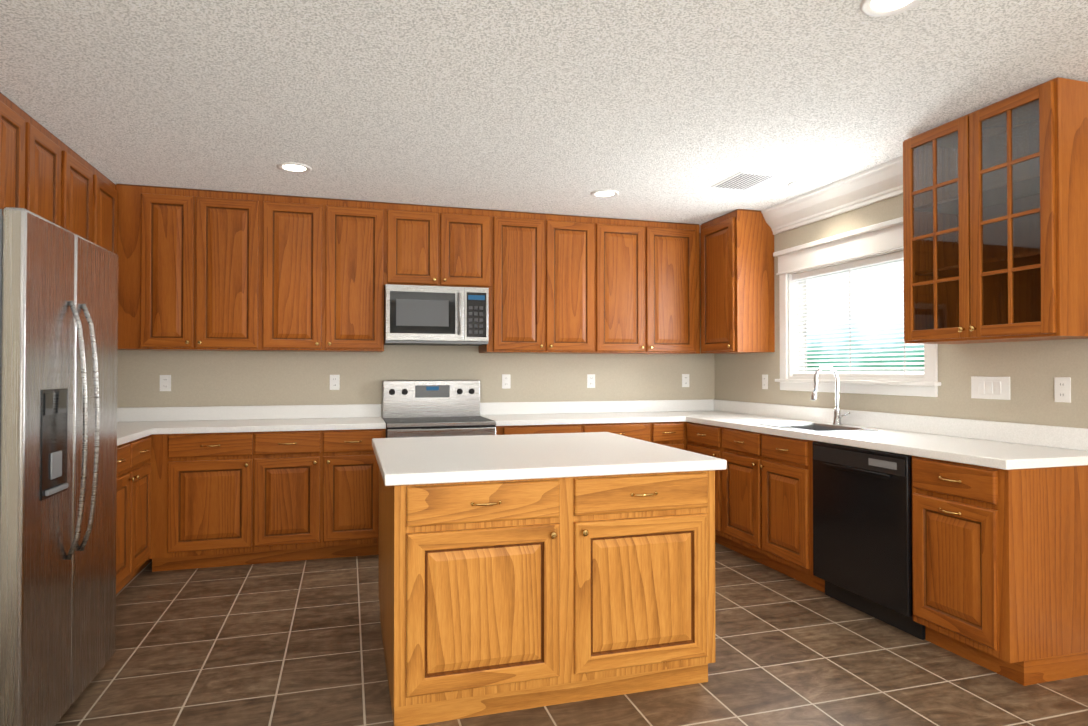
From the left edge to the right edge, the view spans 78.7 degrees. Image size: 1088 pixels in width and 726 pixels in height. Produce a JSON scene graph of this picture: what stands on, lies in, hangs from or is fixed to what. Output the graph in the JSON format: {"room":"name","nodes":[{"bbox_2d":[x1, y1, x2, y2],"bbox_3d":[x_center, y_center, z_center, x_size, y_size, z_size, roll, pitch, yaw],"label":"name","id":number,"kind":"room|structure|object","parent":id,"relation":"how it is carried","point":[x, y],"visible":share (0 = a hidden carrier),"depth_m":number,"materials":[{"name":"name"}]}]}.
{"room":"kitchen","nodes":[
{"label":"kitchen","id":0,"kind":"room"},
{"bbox_2d":[117,272,714,407],"bbox_3d":[-0.867,0.083,5.350,5.270,2.514,0.150,0,-1,-16],"label":"wall","id":1,"kind":"structure","parent":0,"point":[234,378],"depth_m":5.16,"materials":[{"name":"paint"}]},
{"bbox_2d":[116,184,195,350],"bbox_3d":[-2.633,-0.636,4.575,0.475,1.090,0.349,0,-1,-16],"label":"upper cabinet","id":2,"kind":"object","parent":1,"relation":"attached to","point":[156,225],"depth_m":4.41,"materials":[{"name":"brown wood"}]},
{"bbox_2d":[160,375,170,390],"bbox_3d":[-2.697,0.143,4.726,0.070,0.114,0.006,0,-1,-16],"label":"outlet","id":3,"kind":"object","parent":1,"relation":"attached to","point":[165,380],"depth_m":4.73,"materials":[{"name":"white plastic"}]},
{"bbox_2d":[196,189,263,350],"bbox_3d":[-2.208,-0.634,4.700,0.412,1.090,0.349,0,-1,-16],"label":"upper cabinet","id":4,"kind":"object","parent":1,"relation":"attached to","point":[205,270],"depth_m":4.54,"materials":[{"name":"brown wood"}]},
{"bbox_2d":[264,194,387,351],"bbox_3d":[-1.610,-0.632,4.877,0.834,1.090,0.349,0,-1,-16],"label":"upper cabinet","id":5,"kind":"object","parent":1,"relation":"attached to","point":[326,259],"depth_m":4.72,"materials":[{"name":"brown wood"}]},
{"bbox_2d":[330,375,339,389],"bbox_3d":[-1.594,0.147,5.052,0.070,0.114,0.006,0,-1,-16],"label":"outlet","id":6,"kind":"object","parent":1,"relation":"attached to","point":[334,379],"depth_m":5.05,"materials":[{"name":"white plastic"}]},
{"bbox_2d":[388,203,491,287],"bbox_3d":[-0.833,-0.871,5.109,0.786,0.607,0.349,0,-1,-16],"label":"upper cabinet","id":7,"kind":"object","parent":1,"relation":"attached to","point":[429,245],"depth_m":4.95,"materials":[{"name":"brown wood"}]},
{"bbox_2d":[384,284,488,345],"bbox_3d":[-0.828,-0.352,5.042,0.752,0.422,0.470,0,-1,-16],"label":"microwave","id":8,"kind":"object","parent":7,"relation":"attached to","point":[435,315],"visible":1,"depth_m":4.86,"materials":[{"name":"silver metal"}]},
{"bbox_2d":[502,374,510,388],"bbox_3d":[-0.309,0.151,5.432,0.070,0.114,0.006,0,-1,-16],"label":"outlet","id":9,"kind":"object","parent":1,"relation":"attached to","point":[506,378],"depth_m":5.43,"materials":[{"name":"white plastic"}]},
{"bbox_2d":[479,210,599,353],"bbox_3d":[-0.058,-0.627,5.335,0.879,1.090,0.349,0,-1,-16],"label":"upper cabinet","id":10,"kind":"object","parent":1,"relation":"attached to","point":[544,294],"depth_m":5.18,"materials":[{"name":"brown wood"}]},
{"bbox_2d":[587,374,594,387],"bbox_3d":[0.401,0.154,5.641,0.070,0.114,0.006,0,-1,-16],"label":"outlet","id":11,"kind":"object","parent":1,"relation":"attached to","point":[590,377],"depth_m":5.64,"materials":[{"name":"white plastic"}]},
{"bbox_2d":[600,217,699,353],"bbox_3d":[0.815,-0.624,5.593,0.942,1.090,0.349,0,-1,-16],"label":"upper cabinet","id":12,"kind":"object","parent":1,"relation":"attached to","point":[650,270],"depth_m":5.43,"materials":[{"name":"brown wood"}]},
{"bbox_2d":[682,374,688,386],"bbox_3d":[1.259,0.157,5.895,0.070,0.114,0.006,0,-1,-16],"label":"outlet","id":13,"kind":"object","parent":1,"relation":"attached to","point":[685,377],"depth_m":5.89,"materials":[{"name":"white plastic"}]},
{"bbox_2d":[0,0,1087,224],"bbox_3d":[0.264,-1.278,1.535,5.270,0.120,8.138,0,-1,-16],"label":"ceiling","id":14,"kind":"structure","parent":0,"point":[673,111],"depth_m":2.92,"materials":[{"name":"white paint"}]},
{"bbox_2d":[277,162,311,172],"bbox_3d":[-1.518,-1.185,4.033,0.199,0.009,0.199,0,-1,-25],"label":"recessed light","id":15,"kind":"object","parent":14,"relation":"in","point":[293,167],"depth_m":4.03,"materials":[{"name":"white glass"}]},
{"bbox_2d":[590,189,618,197],"bbox_3d":[0.424,-1.178,4.627,0.199,0.009,0.199,0,-1,-22],"label":"recessed light","id":16,"kind":"object","parent":14,"relation":"in","point":[605,193],"depth_m":4.62,"materials":[{"name":"white"}]},
{"bbox_2d":[711,171,776,189],"bbox_3d":[1.296,-1.187,4.322,0.260,0.018,0.360,0,-1,-16],"label":"ceiling vent","id":17,"kind":"object","parent":14,"relation":"in","point":[742,180],"visible":0.85,"depth_m":4.29,"materials":[{"name":"white metal"}]},
{"bbox_2d":[788,179,819,188],"bbox_3d":[1.716,-1.181,4.383,0.199,0.009,0.199,0,-1,35],"label":"recessed light","id":18,"kind":"object","parent":14,"relation":"in","point":[806,183],"depth_m":4.37,"materials":[{"name":"white"}]},
{"bbox_2d":[860,0,922,16],"bbox_3d":[1.160,-1.206,2.207,0.199,0.009,0.199,0,-1,-22],"label":"recessed light","id":19,"kind":"object","parent":14,"relation":"in","point":[877,8],"depth_m":2.25,"materials":[{"name":"white glass"}]},
{"bbox_2d":[55,542,1087,725],"bbox_3d":[0.264,1.356,1.505,5.270,0.120,8.138,0,-1,-16],"label":"floor","id":20,"kind":"structure","parent":0,"point":[293,643],"depth_m":2.84,"materials":[{"name":"tile"}]},
{"bbox_2d":[0,207,117,725],"bbox_3d":[-2.100,0.412,2.382,0.866,1.788,0.890,0,-1,-16],"label":"fridge","id":21,"kind":"object","parent":20,"relation":"on","point":[58,376],"visible":1,"depth_m":2.28,"materials":[{"name":"grey metal"}]},
{"bbox_2d":[116,435,151,593],"bbox_3d":[-2.627,0.881,3.641,0.629,0.880,0.837,0,-1,-16],"label":"base cabinet","id":22,"kind":"object","parent":20,"relation":"on","point":[133,531],"visible":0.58,"depth_m":3.75,"materials":[{"name":"brown wood"}]},
{"bbox_2d":[117,407,156,445],"bbox_3d":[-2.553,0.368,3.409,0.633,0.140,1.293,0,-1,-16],"label":"countertop","id":23,"kind":"structure","parent":22,"relation":"on","point":[131,425],"depth_m":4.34,"materials":[{"name":"white stone"}]},
{"bbox_2d":[149,432,256,571],"bbox_3d":[-2.265,0.891,4.520,0.602,0.880,0.629,0,-1,-16],"label":"base cabinet","id":24,"kind":"object","parent":20,"relation":"on","point":[230,499],"depth_m":4.23,"materials":[{"name":"brown wood"}]},
{"bbox_2d":[253,429,385,563],"bbox_3d":[-1.574,0.894,4.724,0.839,0.880,0.629,0,-1,-16],"label":"base cabinet","id":25,"kind":"object","parent":20,"relation":"on","point":[318,491],"depth_m":4.43,"materials":[{"name":"brown wood"}]},
{"bbox_2d":[117,404,385,433],"bbox_3d":[-2.150,0.381,4.544,2.050,0.140,0.658,0,-1,-16],"label":"countertop","id":26,"kind":"structure","parent":25,"relation":"on","point":[203,419],"depth_m":4.75,"materials":[{"name":"white stone"}]},
{"bbox_2d":[382,380,495,437],"bbox_3d":[-0.785,0.732,4.883,0.756,1.205,0.738,0,-1,-16],"label":"range","id":27,"kind":"object","parent":20,"relation":"on","point":[425,408],"visible":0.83,"depth_m":5.11,"materials":[{"name":"silver metal"}]},
{"bbox_2d":[379,469,714,725],"bbox_3d":[-0.088,0.875,3.086,1.270,0.879,1.313,0,-1,-16],"label":"kitchen island","id":28,"kind":"object","parent":20,"relation":"on","point":[500,596],"visible":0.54,"depth_m":2.48,"materials":[{"name":"brown wood"}]},
{"bbox_2d":[372,432,726,485],"bbox_3d":[-0.088,0.414,3.091,1.340,0.040,1.280,0,-1,-16],"label":"island countertop","id":29,"kind":"structure","parent":28,"relation":"on","point":[426,460],"depth_m":2.71,"materials":[{"name":"white stone"}]},
{"bbox_2d":[495,422,652,442],"bbox_3d":[0.151,0.899,5.233,1.231,0.880,0.629,0,-1,-16],"label":"base cabinet","id":30,"kind":"object","parent":20,"relation":"on","point":[642,431],"depth_m":4.97,"materials":[{"name":"brown wood"}]},
{"bbox_2d":[480,400,684,425],"bbox_3d":[0.285,0.389,5.274,1.506,0.140,0.637,0,-1,-16],"label":"countertop","id":31,"kind":"structure","parent":30,"relation":"on","point":[637,411],"depth_m":5.43,"materials":[{"name":"white stone"}]},
{"bbox_2d":[653,422,686,450],"bbox_3d":[0.891,0.902,5.452,0.312,0.880,0.629,0,-1,-16],"label":"base cabinet","id":32,"kind":"object","parent":20,"relation":"on","point":[671,434],"depth_m":5.16,"materials":[{"name":"brown wood"}]},
{"bbox_2d":[687,422,798,542],"bbox_3d":[1.479,0.897,5.054,0.629,0.880,0.507,0,-1,-16],"label":"base cabinet","id":33,"kind":"object","parent":20,"relation":"on","point":[703,439],"depth_m":4.74,"materials":[{"name":"brown wood"}]},
{"bbox_2d":[685,399,1087,469],"bbox_3d":[1.695,0.378,4.319,0.633,0.140,3.268,0,-1,-16],"label":"countertop","id":34,"kind":"structure","parent":33,"relation":"on","point":[1002,445],"depth_m":3.51,"materials":[{"name":"white stone"}]},
{"bbox_2d":[759,423,877,431],"bbox_3d":[1.712,0.492,4.180,0.430,0.180,0.570,0,-1,-16],"label":"sink","id":35,"kind":"object","parent":34,"relation":"in","point":[816,427],"visible":0.17,"depth_m":4.36,"materials":[{"name":"metal"}]},
{"bbox_2d":[811,365,849,424],"bbox_3d":[1.861,0.211,4.320,0.233,0.393,0.133,0,-1,-16],"label":"faucet","id":36,"kind":"object","parent":34,"relation":"on","point":[838,416],"visible":1,"depth_m":4.36,"materials":[{"name":"silver metal"}]},
{"bbox_2d":[719,446,824,592],"bbox_3d":[1.689,0.979,4.340,0.629,0.700,0.980,0,-1,-16],"label":"base cabinet","id":37,"kind":"object","parent":20,"relation":"on","point":[766,496],"depth_m":4.16,"materials":[{"name":"brown wood"}]},
{"bbox_2d":[813,442,924,639],"bbox_3d":[1.905,0.880,3.539,0.614,0.878,0.670,0,-1,-16],"label":"dishwasher","id":38,"kind":"object","parent":20,"relation":"on","point":[862,529],"visible":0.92,"depth_m":3.40,"materials":[{"name":"black metal"}]},
{"bbox_2d":[912,456,1087,685],"bbox_3d":[2.089,0.873,2.989,0.629,0.880,0.480,0,-1,-16],"label":"base cabinet","id":39,"kind":"object","parent":20,"relation":"on","point":[1000,571],"depth_m":2.77,"materials":[{"name":"brown wood"}]},
{"bbox_2d":[715,194,1087,428],"bbox_3d":[2.741,0.046,2.173,0.150,2.514,7.988,0,-1,-16],"label":"wall","id":40,"kind":"structure","parent":0,"point":[1031,369],"depth_m":3.62,"materials":[{"name":"paint"}]},
{"bbox_2d":[700,209,774,353],"bbox_3d":[1.526,-0.627,5.354,0.378,1.090,0.549,0,-1,-16],"label":"upper cabinet","id":41,"kind":"object","parent":40,"relation":"attached to","point":[737,281],"visible":1,"depth_m":5.12,"materials":[{"name":"brown wood"}]},
{"bbox_2d":[762,374,767,388],"bbox_3d":[1.748,0.149,5.253,0.006,0.114,0.070,0,-1,-16],"label":"outlet","id":42,"kind":"object","parent":40,"relation":"attached to","point":[764,377],"depth_m":5.25,"materials":[{"name":"white plastic"}]},
{"bbox_2d":[761,156,902,234],"bbox_3d":[2.715,-1.122,1.797,0.115,0.182,6.953,0,-1,-16],"label":"crown molding","id":43,"kind":"structure","parent":40,"relation":"attached to","point":[880,182],"depth_m":4.37,"materials":[{"name":"white wood"}]},
{"bbox_2d":[773,217,940,396],"bbox_3d":[2.051,-0.328,4.405,0.190,1.055,1.470,0,-1,-16],"label":"window","id":44,"kind":"structure","parent":40,"relation":"in","point":[879,239],"depth_m":4.47,"materials":[{"name":"white wood"}]},
{"bbox_2d":[792,251,923,377],"bbox_3d":[2.051,-0.288,4.404,0.052,0.761,1.198,0,-1,-16],"label":"window blinds","id":45,"kind":"object","parent":44,"relation":"attached to","point":[881,259],"visible":0.67,"depth_m":4.38,"materials":[{"name":"white plastic"}]},
{"bbox_2d":[971,376,1009,399],"bbox_3d":[2.293,0.128,3.409,0.007,0.116,0.211,0,-1,-16],"label":"light switch","id":46,"kind":"object","parent":40,"relation":"attached to","point":[982,387],"depth_m":3.40,"materials":[{"name":"white plastic"}]},
{"bbox_2d":[903,77,1087,343],"bbox_3d":[2.161,-0.644,3.171,0.397,1.074,0.795,0,-1,-16],"label":"upper cabinet","id":47,"kind":"object","parent":40,"relation":"attached to","point":[995,222],"visible":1,"depth_m":3.12,"materials":[{"name":"brown wood"}]},
{"bbox_2d":[1054,377,1070,402],"bbox_3d":[2.394,0.124,3.067,0.006,0.114,0.070,0,-1,-16],"label":"outlet","id":48,"kind":"object","parent":40,"relation":"attached to","point":[1062,385],"depth_m":3.06,"materials":[{"name":"white plastic"}]},
{"bbox_3d":[-2.170,0.029,0.723,0.150,2.514,7.988,0,-1,-16],"label":"wall","id":49,"kind":"structure","parent":0,"visible":0},
{"bbox_2d":[0,92,31,211],"bbox_3d":[-2.554,-0.655,2.919,0.349,1.090,0.322,0,-1,-16],"label":"upper cabinet","id":50,"kind":"object","parent":49,"relation":"attached to","point":[15,124],"depth_m":3.02,"materials":[{"name":"brown wood"}]},
{"bbox_2d":[32,118,67,229],"bbox_3d":[-2.658,-0.651,3.271,0.349,1.090,0.413,0,-1,-16],"label":"upper cabinet","id":51,"kind":"object","parent":49,"relation":"attached to","point":[45,173],"depth_m":3.36,"materials":[{"name":"brown wood"}]},
{"bbox_2d":[68,147,119,349],"bbox_3d":[-2.839,-0.644,3.884,0.349,1.090,0.865,0,-1,-16],"label":"upper cabinet","id":52,"kind":"object","parent":49,"relation":"attached to","point":[92,197],"depth_m":3.91,"materials":[{"name":"brown wood"}]},
{"label":"outside","id":53,"kind":"structure","parent":0,"visible":0},
{"bbox_2d":[807,261,923,369],"bbox_3d":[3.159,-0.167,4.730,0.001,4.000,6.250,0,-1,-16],"label":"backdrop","id":54,"kind":"structure","parent":53,"point":[862,305],"depth_m":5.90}
]}

